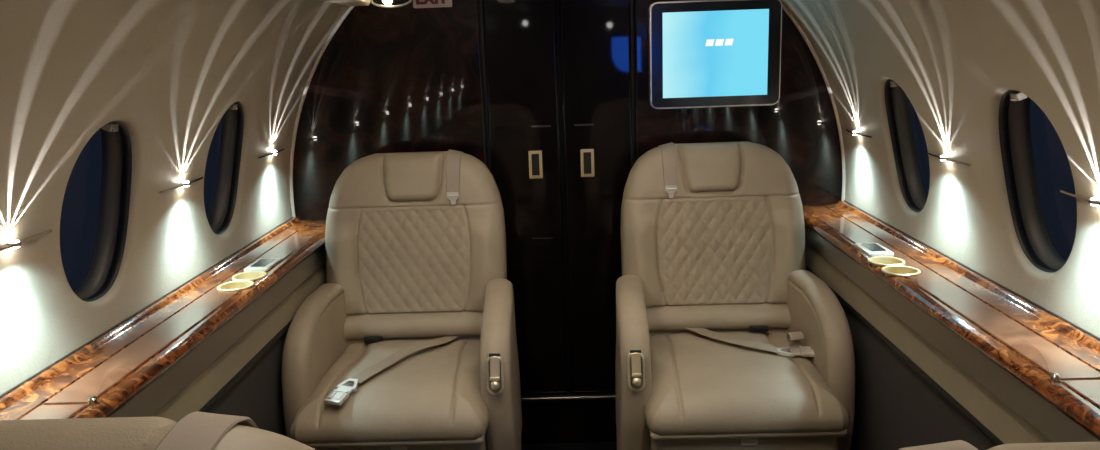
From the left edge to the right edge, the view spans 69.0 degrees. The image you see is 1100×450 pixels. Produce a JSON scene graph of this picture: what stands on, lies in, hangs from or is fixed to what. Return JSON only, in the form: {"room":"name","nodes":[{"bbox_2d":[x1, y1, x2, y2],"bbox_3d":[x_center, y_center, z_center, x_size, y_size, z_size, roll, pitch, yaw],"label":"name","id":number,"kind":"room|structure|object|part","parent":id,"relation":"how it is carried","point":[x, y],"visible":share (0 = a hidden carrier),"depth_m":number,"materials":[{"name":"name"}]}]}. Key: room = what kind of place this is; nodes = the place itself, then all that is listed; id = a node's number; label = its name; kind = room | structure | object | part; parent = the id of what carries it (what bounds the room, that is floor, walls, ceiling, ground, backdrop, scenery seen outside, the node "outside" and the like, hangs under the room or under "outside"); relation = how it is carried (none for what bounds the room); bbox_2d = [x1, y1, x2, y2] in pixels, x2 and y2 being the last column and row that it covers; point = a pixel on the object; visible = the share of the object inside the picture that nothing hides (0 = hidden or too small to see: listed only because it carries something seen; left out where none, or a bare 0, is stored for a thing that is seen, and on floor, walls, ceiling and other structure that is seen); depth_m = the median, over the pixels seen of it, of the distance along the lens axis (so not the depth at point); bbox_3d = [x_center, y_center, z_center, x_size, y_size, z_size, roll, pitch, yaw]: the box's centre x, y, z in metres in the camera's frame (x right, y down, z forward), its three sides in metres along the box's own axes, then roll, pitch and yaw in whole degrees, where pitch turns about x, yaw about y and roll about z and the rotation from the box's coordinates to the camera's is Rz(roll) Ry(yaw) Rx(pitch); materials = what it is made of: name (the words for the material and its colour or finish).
{"room":"aircraft cabin","nodes":[
{"label":"aircraft cabin","id":0,"kind":"room"},
{"bbox_2d":[0,0,349,394],"bbox_3d":[-0.661,0.151,0.200,0.248,0.645,4.100,-2,12,2],"label":"wall","id":1,"kind":"structure","parent":0,"point":[169,71],"depth_m":1.32,"materials":[{"name":"beige plastic"}]},
{"bbox_2d":[0,229,51,250],"bbox_3d":[-0.730,0.026,1.085,0.023,0.011,0.182,-2,12,2],"label":"wall light","id":2,"kind":"object","parent":1,"relation":"attached to","point":[14,244],"visible":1,"depth_m":1.09,"materials":[{"name":"silver metal"}]},
{"bbox_2d":[74,120,131,301],"bbox_3d":[-0.752,-0.027,1.307,0.114,0.308,0.210,-2,12,2],"label":"window","id":3,"kind":"structure","parent":1,"relation":"in","point":[108,253],"depth_m":1.40,"materials":[{"name":"black plastic"}]},
{"bbox_2d":[0,217,325,419],"bbox_3d":[-0.691,0.451,0.266,0.157,0.083,4.096,-2,12,2],"label":"ledge","id":4,"kind":"object","parent":1,"relation":"attached to","point":[135,367],"visible":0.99,"depth_m":1.36,"materials":[{"name":"brown wood"}]},
{"bbox_3d":[-0.668,0.371,0.499,0.064,0.003,1.190,-2,12,2],"label":"table lid","id":5,"kind":"part","parent":4,"relation":"part of","materials":[{"name":"brown wood"}]},
{"bbox_3d":[-0.618,0.237,1.081,0.012,0.010,0.012,-2,12,2],"label":"lid knob","id":6,"kind":"part","parent":4,"relation":"part of","materials":[{"name":"silver metal"}]},
{"bbox_3d":[-0.646,0.132,1.591,0.064,0.003,1.034,-2,12,2],"label":"table lid","id":7,"kind":"part","parent":4,"relation":"part of","materials":[{"name":"brown wood"}]},
{"bbox_3d":[-0.631,0.467,0.268,0.034,0.046,4.092,-2,12,2],"label":"metal rail","id":8,"kind":"part","parent":4,"relation":"part of","materials":[{"name":"grey"}]},
{"bbox_3d":[-0.637,0.088,1.776,0.052,0.005,0.098,-2,12,2],"label":"control panel","id":9,"kind":"part","parent":4,"relation":"part of","materials":[{"name":"beige plastic"}]},
{"bbox_2d":[158,177,202,193],"bbox_3d":[-0.720,-0.081,1.573,0.023,0.011,0.182,-2,12,2],"label":"wall light","id":10,"kind":"object","parent":1,"relation":"attached to","point":[185,183],"visible":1,"depth_m":1.56,"materials":[{"name":"silver metal"}]},
{"bbox_2d":[208,101,243,233],"bbox_3d":[-0.743,-0.132,1.786,0.114,0.308,0.210,-2,12,2],"label":"window","id":11,"kind":"structure","parent":1,"relation":"in","point":[232,130],"depth_m":1.88,"materials":[{"name":"black plastic"}]},
{"bbox_2d":[152,263,326,421],"bbox_3d":[-0.657,0.523,0.281,0.068,0.065,4.099,-2,12,2],"label":"trim","id":12,"kind":"structure","parent":1,"relation":"attached to","point":[199,391],"depth_m":1.53,"materials":[{"name":"beige leather"}]},
{"bbox_2d":[257,148,283,158],"bbox_3d":[-0.710,-0.185,2.052,0.023,0.011,0.182,-2,12,2],"label":"wall light","id":13,"kind":"object","parent":1,"relation":"attached to","point":[274,152],"visible":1,"depth_m":2.04,"materials":[{"name":"silver metal"}]},
{"bbox_2d":[293,0,841,443],"bbox_3d":[0.043,-0.113,2.247,1.800,1.560,0.071,-2,12,2],"label":"wall","id":14,"kind":"structure","parent":0,"point":[407,78],"depth_m":2.19,"materials":[{"name":"paint"}]},
{"bbox_2d":[199,320,291,411],"bbox_3d":[-0.654,0.561,0.289,0.071,0.014,4.099,-2,12,2],"label":"trim","id":15,"kind":"structure","parent":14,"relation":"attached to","point":[224,389],"depth_m":1.55,"materials":[{"name":"black"}]},
{"bbox_2d":[207,331,287,435],"bbox_3d":[-0.699,0.841,0.351,0.160,0.556,4.099,-2,12,2],"label":"baseboard","id":16,"kind":"structure","parent":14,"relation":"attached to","point":[257,395],"depth_m":1.67,"materials":[{"name":"grey carpet"}]},
{"bbox_2d":[290,6,354,216],"bbox_3d":[-0.616,-0.302,2.193,0.245,0.618,0.012,-2,12,2],"label":"trim","id":17,"kind":"structure","parent":14,"relation":"attached to","point":[350,7],"depth_m":2.18,"materials":[{"name":"beige plastic"}]},
{"bbox_3d":[-0.495,-0.096,2.257,0.644,1.560,0.030,-2,12,2],"label":"partition panel","id":18,"kind":"part","parent":14,"relation":"part of","materials":[{"name":"paint"}]},
{"bbox_2d":[370,0,411,7],"bbox_3d":[-0.422,-0.598,2.123,0.112,0.040,0.013,-2,12,2],"label":"light","id":19,"kind":"object","parent":14,"relation":"attached to","point":[381,3],"visible":1,"depth_m":2.13,"materials":[{"name":"silver metal"}]},
{"bbox_3d":[-0.422,-0.599,2.128,0.101,0.029,0.003,-2,12,2],"label":"plate","id":20,"kind":"part","parent":19,"relation":"part of","materials":[{"name":"white"}]},
{"bbox_2d":[413,0,451,7],"bbox_3d":[-0.312,-0.600,2.120,0.102,0.046,0.013,-2,12,2],"label":"exit sign","id":21,"kind":"object","parent":14,"relation":"attached to","point":[416,3],"visible":1,"depth_m":2.12,"materials":[{"name":"grey plastic"}]},
{"bbox_2d":[482,0,567,393],"bbox_3d":[-0.068,-0.157,2.233,0.196,1.340,0.034,-2,12,2],"label":"door","id":22,"kind":"structure","parent":14,"relation":"in","point":[520,36],"depth_m":2.22,"materials":[{"name":"black paint"}]},
{"bbox_3d":[-0.040,-0.167,2.215,0.037,0.077,0.005,-2,12,2],"label":"pull handle","id":23,"kind":"part","parent":22,"relation":"part of","materials":[{"name":"gold metal"}]},
{"bbox_3d":[0.044,-0.118,2.272,1.800,1.560,0.020,-2,12,2],"label":"backing panel","id":24,"kind":"part","parent":14,"relation":"part of","materials":[{"name":"black wood"}]},
{"bbox_3d":[0.058,0.583,2.394,0.396,0.138,0.030,-2,12,2],"label":"kick panel","id":25,"kind":"part","parent":14,"relation":"part of","materials":[{"name":"black paint"}]},
{"bbox_2d":[559,0,632,392],"bbox_3d":[0.135,-0.163,2.228,0.190,1.340,0.034,-2,12,2],"label":"door","id":26,"kind":"structure","parent":14,"relation":"in","point":[596,71],"depth_m":2.21,"materials":[{"name":"black paint"}]},
{"bbox_3d":[0.103,-0.171,2.211,0.037,0.077,0.005,-2,12,2],"label":"pull handle","id":27,"kind":"part","parent":26,"relation":"part of","materials":[{"name":"gold metal"}]},
{"bbox_2d":[648,0,781,108],"bbox_3d":[0.435,-0.453,2.120,0.343,0.276,0.046,-2,12,2],"label":"monitor","id":28,"kind":"object","parent":14,"relation":"attached to","point":[703,53],"visible":1,"depth_m":2.10,"materials":[{"name":"black metal"}]},
{"bbox_3d":[0.571,-0.127,2.228,0.662,1.560,0.030,-2,12,2],"label":"partition panel","id":29,"kind":"part","parent":14,"relation":"part of","materials":[{"name":"paint"}]},
{"bbox_2d":[781,2,844,200],"bbox_3d":[0.686,-0.340,2.158,0.245,0.618,0.012,-2,12,2],"label":"trim","id":30,"kind":"structure","parent":14,"relation":"attached to","point":[785,9],"depth_m":2.15,"materials":[{"name":"beige plastic"}]},
{"bbox_2d":[806,266,1003,445],"bbox_3d":[0.674,0.522,0.254,0.071,0.014,4.099,-2,12,2],"label":"trim","id":31,"kind":"structure","parent":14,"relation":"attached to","point":[996,441],"depth_m":1.41,"materials":[{"name":"black"}]},
{"bbox_2d":[840,303,994,449],"bbox_3d":[0.740,0.799,0.313,0.160,0.556,4.099,-2,12,2],"label":"wall panel","id":32,"kind":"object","parent":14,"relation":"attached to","point":[896,408],"depth_m":1.59,"materials":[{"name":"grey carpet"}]},
{"bbox_2d":[521,442,616,449],"bbox_3d":[0.031,1.121,0.398,1.900,0.060,4.600,-2,12,2],"label":"floor","id":33,"kind":"structure","parent":0,"point":[579,445],"depth_m":2.38,"materials":[{"name":"black carpet"}]},
{"bbox_2d":[0,411,315,449],"bbox_3d":[-0.318,0.532,0.876,0.509,0.908,0.595,-2,12,2],"label":"passenger seat","id":34,"kind":"object","parent":33,"relation":"on","point":[197,430],"visible":1,"depth_m":0.55,"materials":[{"name":"leather"}]},
{"bbox_3d":[-0.336,0.397,0.666,0.462,0.545,0.233,-2,12,2],"label":"backrest","id":35,"kind":"part","parent":34,"relation":"part of","materials":[{"name":"leather"}]},
{"bbox_2d":[281,150,521,449],"bbox_3d":[-0.332,0.301,1.938,0.509,0.908,0.595,-2,12,2],"label":"passenger seat","id":36,"kind":"object","parent":33,"relation":"on","point":[409,341],"visible":1,"depth_m":2.00,"materials":[{"name":"leather"}]},
{"bbox_3d":[-0.546,0.387,1.942,0.074,0.455,0.412,-2,12,2],"label":"armrest","id":37,"kind":"part","parent":36,"relation":"part of","materials":[{"name":"leather"}]},
{"bbox_2d":[290,339,489,443],"bbox_3d":[-0.340,0.364,1.871,0.422,0.102,0.435,-2,12,2],"label":"seat cushion","id":38,"kind":"object","parent":36,"relation":"on","point":[362,391],"depth_m":1.71,"materials":[{"name":"leather"}]},
{"bbox_3d":[-0.343,0.086,2.022,0.289,0.260,0.062,-2,12,2],"label":"quilted panel","id":39,"kind":"part","parent":36,"relation":"part of","materials":[{"name":"leather"}]},
{"bbox_3d":[-0.343,0.090,2.073,0.462,0.545,0.233,-2,12,2],"label":"backrest","id":40,"kind":"part","parent":36,"relation":"part of","materials":[{"name":"leather"}]},
{"bbox_3d":[-0.117,0.320,1.712,0.036,0.086,0.031,-2,12,2],"label":"recline handle","id":41,"kind":"part","parent":36,"relation":"part of","materials":[{"name":"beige metal"}]},
{"bbox_3d":[-0.117,0.317,1.706,0.022,0.067,0.031,-2,12,2],"label":"lever","id":42,"kind":"part","parent":36,"relation":"part of","materials":[{"name":"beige metal"}]},
{"bbox_3d":[-0.115,0.374,1.931,0.080,0.455,0.412,-2,12,2],"label":"armrest","id":43,"kind":"part","parent":36,"relation":"part of","materials":[{"name":"leather"}]},
{"bbox_2d":[615,141,854,449],"bbox_3d":[0.408,0.279,1.919,0.509,0.908,0.595,-2,12,2],"label":"passenger seat","id":44,"kind":"object","parent":33,"relation":"on","point":[726,339],"visible":1,"depth_m":1.96,"materials":[{"name":"leather"}]},
{"bbox_3d":[0.196,0.365,1.923,0.080,0.455,0.412,-2,12,2],"label":"armrest","id":45,"kind":"part","parent":44,"relation":"part of","materials":[{"name":"leather"}]},
{"bbox_3d":[0.183,0.311,1.704,0.036,0.086,0.031,-2,12,2],"label":"recline handle","id":46,"kind":"part","parent":44,"relation":"part of","materials":[{"name":"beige metal"}]},
{"bbox_3d":[0.183,0.308,1.698,0.022,0.067,0.031,-2,12,2],"label":"lever","id":47,"kind":"part","parent":44,"relation":"part of","materials":[{"name":"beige metal"}]},
{"bbox_3d":[0.414,0.068,2.053,0.462,0.545,0.233,-2,12,2],"label":"backrest","id":48,"kind":"part","parent":44,"relation":"part of","materials":[{"name":"leather"}]},
{"bbox_3d":[0.414,0.063,2.002,0.289,0.260,0.062,-2,12,2],"label":"quilted panel","id":49,"kind":"part","parent":44,"relation":"part of","materials":[{"name":"leather"}]},
{"bbox_2d":[645,331,848,435],"bbox_3d":[0.416,0.342,1.851,0.422,0.102,0.435,-2,12,2],"label":"seat cushion","id":50,"kind":"object","parent":44,"relation":"on","point":[698,383],"depth_m":1.69,"materials":[{"name":"leather"}]},
{"bbox_3d":[0.627,0.352,1.911,0.074,0.455,0.412,-2,12,2],"label":"armrest","id":51,"kind":"part","parent":44,"relation":"part of","materials":[{"name":"leather"}]},
{"bbox_2d":[898,440,1099,449],"bbox_3d":[0.357,0.527,0.791,0.509,0.908,0.595,-2,12,2],"label":"passenger seat","id":52,"kind":"object","parent":33,"relation":"on","point":[958,444],"visible":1,"depth_m":0.49,"materials":[{"name":"leather"}]},
{"bbox_2d":[780,0,1099,337],"bbox_3d":[0.653,0.112,0.165,0.248,0.645,4.100,-2,12,2],"label":"wall","id":53,"kind":"structure","parent":0,"point":[955,61],"depth_m":1.42,"materials":[{"name":"beige plastic"}]},
{"bbox_2d":[846,129,872,137],"bbox_3d":[0.780,-0.234,2.034,0.023,0.011,0.182,-2,12,2],"label":"wall light","id":54,"kind":"object","parent":53,"relation":"attached to","point":[851,131],"visible":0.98,"depth_m":2.02,"materials":[{"name":"silver metal"}]},
{"bbox_2d":[884,79,926,211],"bbox_3d":[0.801,-0.180,1.758,0.114,0.308,0.210,-2,12,2],"label":"window","id":55,"kind":"structure","parent":53,"relation":"in","point":[896,100],"depth_m":1.85,"materials":[{"name":"black plastic"}]},
{"bbox_2d":[805,243,1051,443],"bbox_3d":[0.674,0.483,0.245,0.068,0.065,4.099,-2,12,2],"label":"trim","id":56,"kind":"structure","parent":53,"relation":"attached to","point":[1003,422],"depth_m":1.38,"materials":[{"name":"beige leather"}]},
{"bbox_2d":[926,152,971,165],"bbox_3d":[0.771,-0.130,1.559,0.023,0.011,0.182,-2,12,2],"label":"wall light","id":57,"kind":"object","parent":53,"relation":"attached to","point":[943,157],"visible":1,"depth_m":1.55,"materials":[{"name":"silver metal"}]},
{"bbox_2d":[802,200,1099,442],"bbox_3d":[0.702,0.410,0.229,0.160,0.083,4.096,-2,12,2],"label":"ledge","id":58,"kind":"object","parent":53,"relation":"attached to","point":[1043,366],"visible":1,"depth_m":1.30,"materials":[{"name":"brown wood"}]},
{"bbox_3d":[0.697,0.052,1.723,0.052,0.005,0.098,-2,12,2],"label":"control panel","id":59,"kind":"part","parent":58,"relation":"part of","materials":[{"name":"beige plastic"}]},
{"bbox_3d":[0.710,0.092,1.555,0.064,0.003,1.034,-2,12,2],"label":"table lid","id":60,"kind":"part","parent":58,"relation":"part of","materials":[{"name":"brown wood"}]},
{"bbox_3d":[0.661,0.199,1.047,0.012,0.010,0.012,-2,12,2],"label":"lid knob","id":61,"kind":"part","parent":58,"relation":"part of","materials":[{"name":"silver metal"}]},
{"bbox_3d":[0.689,0.331,0.463,0.064,0.003,1.190,-2,12,2],"label":"table lid","id":62,"kind":"part","parent":58,"relation":"part of","materials":[{"name":"brown wood"}]},
{"bbox_2d":[998,90,1066,272],"bbox_3d":[0.791,-0.076,1.279,0.114,0.308,0.210,-2,12,2],"label":"window","id":63,"kind":"structure","parent":53,"relation":"in","point":[1029,224],"depth_m":1.37,"materials":[{"name":"black plastic"}]},
{"bbox_2d":[1060,190,1099,205],"bbox_3d":[0.762,-0.033,1.112,0.023,0.011,0.182,-2,12,2],"label":"wall light","id":64,"kind":"object","parent":53,"relation":"attached to","point":[1094,201],"visible":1,"depth_m":1.14,"materials":[{"name":"silver metal"}]},
{"bbox_3d":[-0.021,-0.344,0.079,1.200,0.060,4.100,-2,12,2],"label":"ceiling","id":65,"kind":"structure","parent":0,"visible":0},
{"bbox_2d":[321,0,369,5],"bbox_3d":[-0.553,-0.217,0.112,0.072,0.149,4.070,-2,12,2],"label":"valance","id":66,"kind":"object","parent":65,"relation":"attached to","point":[342,2],"visible":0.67,"depth_m":2.00,"materials":[{"name":"beige plastic"}]}
]}

